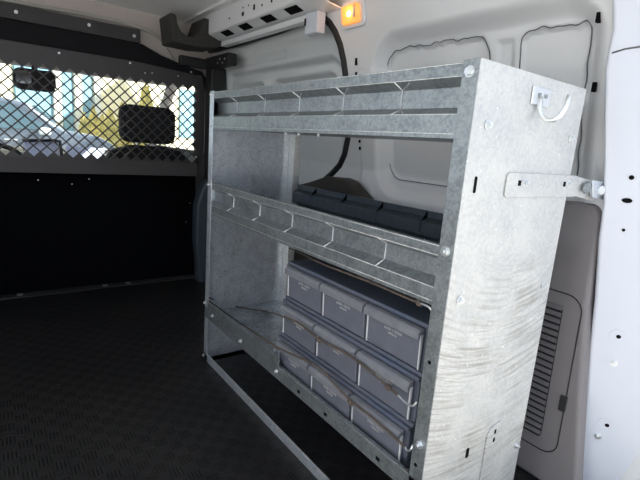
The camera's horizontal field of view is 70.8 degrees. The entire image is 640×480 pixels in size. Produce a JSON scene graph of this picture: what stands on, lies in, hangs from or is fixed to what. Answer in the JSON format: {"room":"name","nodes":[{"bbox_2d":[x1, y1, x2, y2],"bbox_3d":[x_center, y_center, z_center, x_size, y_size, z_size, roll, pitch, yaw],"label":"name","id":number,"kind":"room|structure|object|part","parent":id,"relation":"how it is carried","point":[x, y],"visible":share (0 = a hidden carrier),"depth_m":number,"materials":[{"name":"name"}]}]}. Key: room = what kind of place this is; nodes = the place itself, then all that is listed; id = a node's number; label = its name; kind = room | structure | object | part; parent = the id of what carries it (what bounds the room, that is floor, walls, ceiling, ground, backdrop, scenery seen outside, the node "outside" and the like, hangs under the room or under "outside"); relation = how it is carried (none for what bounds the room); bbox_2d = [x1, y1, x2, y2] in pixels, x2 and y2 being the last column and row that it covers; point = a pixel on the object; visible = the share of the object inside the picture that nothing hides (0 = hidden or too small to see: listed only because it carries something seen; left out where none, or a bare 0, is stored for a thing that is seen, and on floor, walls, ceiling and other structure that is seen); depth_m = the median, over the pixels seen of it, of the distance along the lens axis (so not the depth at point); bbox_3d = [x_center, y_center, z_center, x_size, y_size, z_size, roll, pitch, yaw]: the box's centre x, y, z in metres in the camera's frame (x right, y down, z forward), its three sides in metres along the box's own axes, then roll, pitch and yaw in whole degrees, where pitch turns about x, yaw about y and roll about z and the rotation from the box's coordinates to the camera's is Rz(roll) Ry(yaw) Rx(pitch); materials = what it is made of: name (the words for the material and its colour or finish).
{"room":"vehicle interior","nodes":[
{"label":"vehicle interior","id":0,"kind":"room"},
{"bbox_2d":[92,0,237,22],"bbox_3d":[-0.673,-1.063,1.269,1.680,0.050,2.810,-4,15,-36],"label":"ceiling","id":1,"kind":"structure","parent":0,"point":[183,9],"depth_m":2.54,"materials":[{"name":"white paint"}]},
{"bbox_2d":[145,84,204,179],"bbox_3d":[-1.317,-0.662,3.967,0.175,1.550,1.870,-4,15,-36],"label":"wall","id":2,"kind":"structure","parent":0,"point":[167,91],"depth_m":3.80,"materials":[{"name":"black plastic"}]},
{"bbox_2d":[12,66,55,91],"bbox_3d":[-1.958,-1.122,3.081,0.250,0.197,0.104,-4,15,-36],"label":"mirror","id":3,"kind":"object","parent":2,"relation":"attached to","point":[21,72],"visible":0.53,"depth_m":3.05,"materials":[{"name":"black plastic"}]},
{"bbox_2d":[0,145,106,155],"bbox_3d":[-2.249,-0.395,3.697,1.900,0.698,0.893,-4,15,-36],"label":"dashboard","id":4,"kind":"object","parent":2,"relation":"attached to","point":[5,151],"visible":0.02,"depth_m":3.54,"materials":[{"name":"black plastic"}]},
{"bbox_2d":[0,143,21,154],"bbox_3d":[-2.090,-0.456,2.974,0.368,0.372,0.444,2,12,-10],"label":"steering wheel","id":5,"kind":"object","parent":4,"relation":"attached to","point":[1,144],"visible":0.07,"depth_m":2.95,"materials":[{"name":"black plastic"}]},
{"bbox_2d":[24,142,58,156],"bbox_3d":[-2.056,-0.670,3.326,0.223,0.130,0.106,-4,15,-36],"label":"paper sheet","id":6,"kind":"object","parent":4,"relation":"on","point":[27,145],"visible":0.36,"depth_m":3.33,"materials":[{"name":"paper"}]},
{"bbox_2d":[22,139,62,156],"bbox_3d":[-2.042,-0.674,3.323,0.250,0.149,0.123,-4,15,-36],"label":"pad","id":7,"kind":"object","parent":4,"relation":"on","point":[30,140],"visible":0.71,"depth_m":3.37,"materials":[{"name":"black plastic"}]},
{"bbox_2d":[66,146,103,158],"bbox_3d":[-1.847,-0.681,3.546,0.288,0.104,0.106,-4,15,-36],"label":"paper sheet","id":8,"kind":"object","parent":4,"relation":"on","point":[73,153],"visible":0.5,"depth_m":3.55,"materials":[{"name":"white paper"}]},
{"bbox_2d":[0,59,174,85],"bbox_3d":[-1.956,-1.270,3.148,1.870,0.125,0.140,-4,15,-36],"label":"trim","id":9,"kind":"structure","parent":2,"relation":"attached to","point":[14,62],"depth_m":3.30,"materials":[{"name":"grey"}]},
{"bbox_3d":[-0.821,-0.966,3.345,0.070,0.630,0.440,-4,15,-36],"label":"door post","id":10,"kind":"part","parent":2,"relation":"part of","materials":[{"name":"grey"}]},
{"bbox_2d":[0,278,538,479],"bbox_3d":[-0.829,0.584,1.932,2.130,0.080,3.340,-4,15,-36],"label":"floor","id":11,"kind":"structure","parent":0,"point":[111,383],"depth_m":1.69,"materials":[{"name":"black rubber"}]},
{"bbox_2d":[0,1,205,299],"bbox_3d":[-1.523,-0.456,2.591,1.785,1.578,0.112,-4,15,-36],"label":"wall","id":12,"kind":"structure","parent":11,"relation":"on","point":[68,223],"depth_m":2.72,"materials":[{"name":"grey metal"}]},
{"bbox_3d":[-1.590,-0.054,2.708,1.765,0.735,0.015,-4,15,-36],"label":"panel","id":13,"kind":"part","parent":12,"relation":"part of","materials":[{"name":"black metal"}]},
{"bbox_2d":[0,0,214,76],"bbox_3d":[-1.431,-1.126,2.493,1.920,0.540,0.042,-4,15,-36],"label":"headliner","id":14,"kind":"structure","parent":12,"relation":"attached to","point":[148,24],"depth_m":2.65,"materials":[{"name":"grey fabric"}]},
{"bbox_2d":[192,179,207,281],"bbox_3d":[-0.786,0.164,3.180,0.230,1.180,0.090,-4,15,-36],"label":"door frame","id":15,"kind":"structure","parent":12,"relation":"attached to","point":[199,221],"depth_m":3.05,"materials":[{"name":"grey plastic"}]},
{"bbox_2d":[106,104,185,161],"bbox_3d":[-1.326,-0.403,3.312,0.592,1.109,0.610,-4,15,-36],"label":"passenger seat","id":16,"kind":"object","parent":11,"relation":"on","point":[136,109],"visible":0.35,"depth_m":2.98,"materials":[{"name":"black fabric"}]},
{"bbox_3d":[-1.187,-0.324,3.131,0.592,0.650,0.130,-4,15,-36],"label":"backrest","id":17,"kind":"part","parent":16,"relation":"part of","materials":[{"name":"black fabric"}]},
{"bbox_2d":[294,177,375,260],"bbox_3d":[0.048,0.120,2.190,0.072,0.853,1.019,-4,15,-36],"label":"wheel arch cover","id":18,"kind":"object","parent":11,"relation":"on","point":[349,186],"visible":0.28,"depth_m":2.05,"materials":[{"name":"grey plastic"}]},
{"bbox_2d":[202,57,604,479],"bbox_3d":[0.143,0.089,1.597,0.626,1.170,1.331,-4,15,-36],"label":"shelving unit","id":19,"kind":"object","parent":11,"relation":"on","point":[483,266],"visible":0.99,"depth_m":1.11,"materials":[{"name":"metal"}]},
{"bbox_3d":[-0.316,0.369,1.740,0.002,0.078,0.600,-4,15,-36],"label":"retaining plate","id":20,"kind":"part","parent":19,"relation":"part of","materials":[{"name":"metal"}]},
{"bbox_3d":[-0.302,-0.039,2.046,0.430,1.170,0.045,-4,15,-36],"label":"panel","id":21,"kind":"part","parent":19,"relation":"part of","materials":[{"name":"metal"}]},
{"bbox_3d":[-0.146,0.654,1.570,0.030,0.034,1.252,-4,15,-36],"label":"floor rail","id":22,"kind":"part","parent":19,"relation":"part of","materials":[{"name":"metal"}]},
{"bbox_3d":[-0.144,-0.049,2.159,0.035,1.166,0.046,-4,15,-36],"label":"corner post","id":23,"kind":"part","parent":19,"relation":"part of","materials":[{"name":"metal"}]},
{"bbox_2d":[209,300,412,451],"bbox_3d":[-0.124,0.382,1.523,0.073,0.130,1.200,-4,14,-35],"label":"cord","id":24,"kind":"object","parent":19,"relation":"attached to","point":[349,401],"visible":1,"depth_m":1.26,"materials":[{"name":"brown rubber"}]},
{"bbox_2d":[209,297,417,406],"bbox_3d":[-0.076,0.325,1.587,0.238,0.235,1.257,-4,14,-34],"label":"cord","id":25,"kind":"object","parent":19,"relation":"attached to","point":[387,386],"visible":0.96,"depth_m":1.22,"materials":[{"name":"brown rubber"}]},
{"bbox_2d":[219,300,409,469],"bbox_3d":[0.030,0.439,1.646,0.426,0.002,1.252,-4,15,-36],"label":"shelf","id":26,"kind":"object","parent":19,"relation":"on","point":[268,325],"depth_m":1.78,"materials":[{"name":"metal"}]},
{"bbox_2d":[229,127,453,141],"bbox_3d":[0.090,-0.346,1.482,0.426,0.002,1.252,-4,15,-36],"label":"shelf","id":27,"kind":"object","parent":19,"relation":"on","point":[434,134],"depth_m":1.22,"materials":[{"name":"metal"}]},
{"bbox_2d":[275,258,430,467],"bbox_3d":[0.171,0.307,1.386,0.355,0.381,0.616,-4,15,-36],"label":"storage bins","id":28,"kind":"object","parent":19,"relation":"on","point":[308,374],"depth_m":1.22,"materials":[{"name":"grey plastic"}]},
{"bbox_3d":[0.172,0.315,1.390,0.349,0.131,0.604,-4,15,-36],"label":"parts bin cabinet","id":29,"kind":"part","parent":28,"relation":"part of","materials":[{"name":"grey plastic"}]},
{"bbox_3d":[0.188,0.186,1.360,0.343,0.132,0.604,-4,15,-36],"label":"parts bin cabinet","id":30,"kind":"part","parent":28,"relation":"part of","materials":[{"name":"grey plastic"}]},
{"bbox_2d":[289,248,430,310],"bbox_3d":[-0.009,0.091,1.545,0.127,0.175,1.250,0,12,-18],"label":"cord","id":31,"kind":"object","parent":19,"relation":"attached to","point":[419,303],"visible":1,"depth_m":1.12,"materials":[{"name":"brown rubber"}]},
{"bbox_3d":[0.441,0.632,1.198,0.056,0.318,0.004,-4,15,-36],"label":"foot plate","id":32,"kind":"part","parent":19,"relation":"part of","materials":[{"name":"metal"}]},
{"bbox_3d":[0.416,0.214,1.099,0.430,1.170,0.045,-4,15,-36],"label":"panel","id":33,"kind":"part","parent":19,"relation":"part of","materials":[{"name":"metal"}]},
{"bbox_3d":[0.491,-0.277,0.952,0.068,0.057,0.011,16,16,43],"label":"hook arm","id":34,"kind":"part","parent":19,"relation":"part of","materials":[{"name":"silver metal"}]},
{"bbox_2d":[583,182,590,193],"bbox_3d":[0.692,-0.135,1.167,0.030,0.030,0.004,-3,14,-31],"label":"washer","id":35,"kind":"object","parent":19,"relation":"in","point":[586,185],"depth_m":1.17,"materials":[{"name":"metal"}]},
{"bbox_2d":[597,186,604,194],"bbox_3d":[0.746,-0.132,1.194,0.024,0.024,0.006,0,13,-20],"label":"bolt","id":36,"kind":"object","parent":19,"relation":"in","point":[600,189],"depth_m":1.19,"materials":[{"name":"silver metal"}]},
{"bbox_2d":[326,0,639,479],"bbox_3d":[-0.058,-0.353,2.265,0.400,1.830,3.340,-4,15,-36],"label":"wall","id":37,"kind":"structure","parent":0,"point":[567,41],"depth_m":1.51,"materials":[{"name":"white metal"}]},
{"bbox_2d":[184,0,230,22],"bbox_3d":[-0.639,-1.294,2.536,0.023,0.020,0.720,-4,15,-36],"label":"trim","id":38,"kind":"structure","parent":37,"relation":"attached to","point":[222,1],"depth_m":2.52,"materials":[{"name":"white paint"}]},
{"bbox_2d":[190,0,341,41],"bbox_3d":[0.086,-1.049,1.842,0.223,0.178,2.800,-4,15,-36],"label":"rail","id":39,"kind":"object","parent":37,"relation":"attached to","point":[241,17],"visible":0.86,"depth_m":2.24,"materials":[{"name":"white paint"}]},
{"bbox_2d":[159,13,221,51],"bbox_3d":[-0.739,-1.231,2.708,0.394,0.167,0.200,-4,15,-36],"label":"bracket","id":40,"kind":"object","parent":39,"relation":"attached to","point":[198,39],"visible":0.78,"depth_m":2.62,"materials":[{"name":"grey plastic"}]},
{"bbox_2d":[221,10,325,46],"bbox_3d":[-0.286,-1.039,2.317,0.050,0.090,0.984,-4,15,-36],"label":"end cap","id":41,"kind":"object","parent":39,"relation":"attached to","point":[314,22],"visible":1,"depth_m":2.08,"materials":[{"name":"white paint"}]},
{"bbox_2d":[208,16,349,176],"bbox_3d":[-0.350,-0.435,2.658,0.157,1.467,1.550,-4,15,-36],"label":"seal","id":42,"kind":"object","parent":37,"relation":"attached to","point":[328,21],"visible":0.36,"depth_m":2.07,"materials":[{"name":"black rubber"}]},
{"bbox_2d":[215,24,344,184],"bbox_3d":[-0.291,-0.429,2.665,0.178,1.520,1.530,-4,15,-36],"label":"door","id":43,"kind":"structure","parent":37,"relation":"in","point":[290,56],"depth_m":2.40,"materials":[{"name":"white paint"}]},
{"bbox_2d":[178,52,236,179],"bbox_3d":[-0.698,-0.757,2.846,0.290,0.785,0.370,-4,15,-36],"label":"bracket","id":44,"kind":"object","parent":43,"relation":"attached to","point":[215,73],"visible":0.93,"depth_m":2.89,"materials":[{"name":"black metal"}]},
{"bbox_3d":[-0.803,-1.130,2.866,0.190,0.060,0.040,-4,15,-36],"label":"arm","id":45,"kind":"part","parent":44,"relation":"part of","materials":[{"name":"black metal"}]},
{"bbox_3d":[-0.706,-0.764,3.012,0.105,0.730,0.100,-4,15,-36],"label":"post","id":46,"kind":"part","parent":44,"relation":"part of","materials":[{"name":"black metal"}]},
{"bbox_2d":[340,0,365,29],"bbox_3d":[0.132,-0.922,1.839,0.037,0.100,0.148,-4,15,-36],"label":"lamp","id":47,"kind":"object","parent":37,"relation":"attached to","point":[353,12],"visible":1,"depth_m":1.82,"materials":[{"name":"orange plastic"}]},
{"bbox_2d":[352,4,354,16],"bbox_3d":[0.136,-0.921,1.807,0.006,0.045,0.008,-4,15,-36],"label":"switch","id":48,"kind":"object","parent":47,"relation":"attached to","point":[353,5],"depth_m":1.81,"materials":[{"name":"orange plastic"}]},
{"bbox_2d":[516,200,601,479],"bbox_3d":[0.630,0.292,1.501,0.059,0.886,0.613,-4,15,-36],"label":"trim panel","id":49,"kind":"object","parent":37,"relation":"attached to","point":[552,443],"visible":0.39,"depth_m":1.34,"materials":[{"name":"grey plastic"}]},
{"bbox_2d":[521,288,581,451],"bbox_3d":[0.650,0.388,1.448,0.004,0.514,0.307,-4,15,-36],"label":"vent","id":50,"kind":"object","parent":49,"relation":"attached to","point":[558,361],"depth_m":1.36,"materials":[{"name":"grey plastic"}]},
{"bbox_2d":[583,0,639,479],"bbox_3d":[0.956,0.150,1.207,0.600,1.609,0.232,10,13,26],"label":"door frame","id":51,"kind":"structure","parent":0,"point":[612,432],"depth_m":1.23,"materials":[{"name":"white paint"}]},
{"label":"outside","id":52,"kind":"structure","parent":0,"visible":0},
{"bbox_3d":[-11.647,-2.751,16.793,120.000,0.100,120.000,-4,15,-36],"label":"ground","id":53,"kind":"structure","parent":52,"visible":0},
{"bbox_2d":[0,63,193,149],"bbox_3d":[-7.739,-6.397,16.854,2.200,7.580,20.200,10,13,24],"label":"building","id":54,"kind":"structure","parent":53,"relation":"on","point":[8,83],"depth_m":15.05,"materials":[{"name":"beige paint"}]},
{"bbox_3d":[-13.762,-3.647,19.569,60.000,0.200,32.800,-4,15,-36],"label":"pavement","id":55,"kind":"object","parent":53,"relation":"on","visible":0},
{"bbox_2d":[0,97,114,149],"bbox_3d":[-6.042,-1.575,7.641,4.617,1.758,1.980,-4,15,-36],"label":"parked car","id":56,"kind":"object","parent":55,"relation":"on","point":[11,132],"visible":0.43,"depth_m":7.45,"materials":[{"name":"blue paint"}]},
{"bbox_2d":[38,127,50,134],"bbox_3d":[-4.597,-1.815,7.511,0.180,0.120,0.170,-4,15,-36],"label":"mirror","id":57,"kind":"object","parent":56,"relation":"attached to","point":[46,129],"depth_m":7.45,"materials":[{"name":"white mirror"}]},
{"bbox_2d":[78,112,91,134],"bbox_3d":[-5.976,-2.357,11.453,0.458,1.764,0.456,-4,15,-36],"label":"shrub","id":58,"kind":"object","parent":55,"relation":"on","point":[84,120],"visible":0.2,"depth_m":11.25,"materials":[{"name":"yellow plant"}]},
{"bbox_2d":[88,106,98,134],"bbox_3d":[-6.961,-3.082,13.836,0.540,2.058,0.543,-4,15,-36],"label":"shrub","id":59,"kind":"object","parent":55,"relation":"on","point":[91,115],"visible":0.21,"depth_m":13.61,"materials":[{"name":"yellow plant"}]},
{"bbox_2d":[95,113,104,135],"bbox_3d":[-6.192,-2.692,12.853,0.467,1.813,0.493,-4,15,-36],"label":"shrub","id":60,"kind":"object","parent":55,"relation":"on","point":[101,117],"visible":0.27,"depth_m":12.65,"materials":[{"name":"yellow plant"}]},
{"bbox_2d":[100,108,120,147],"bbox_3d":[-5.483,-2.475,11.778,0.542,1.935,0.566,-4,15,-36],"label":"shrub","id":61,"kind":"object","parent":55,"relation":"on","point":[108,133],"visible":0.3,"depth_m":11.58,"materials":[{"name":"yellow plant"}]},
{"bbox_2d":[116,102,131,145],"bbox_3d":[-6.275,-3.244,14.314,0.526,2.282,0.527,7,12,11],"label":"shrub","id":62,"kind":"object","parent":55,"relation":"on","point":[121,103],"visible":0.09,"depth_m":14.13,"materials":[{"name":"yellow plant"}]},
{"bbox_2d":[133,83,158,144],"bbox_3d":[-5.189,-3.241,13.458,0.731,2.789,0.777,-4,15,-36],"label":"shrub","id":63,"kind":"object","parent":55,"relation":"on","point":[146,99],"visible":0.2,"depth_m":13.16,"materials":[{"name":"yellow plant"}]}
]}

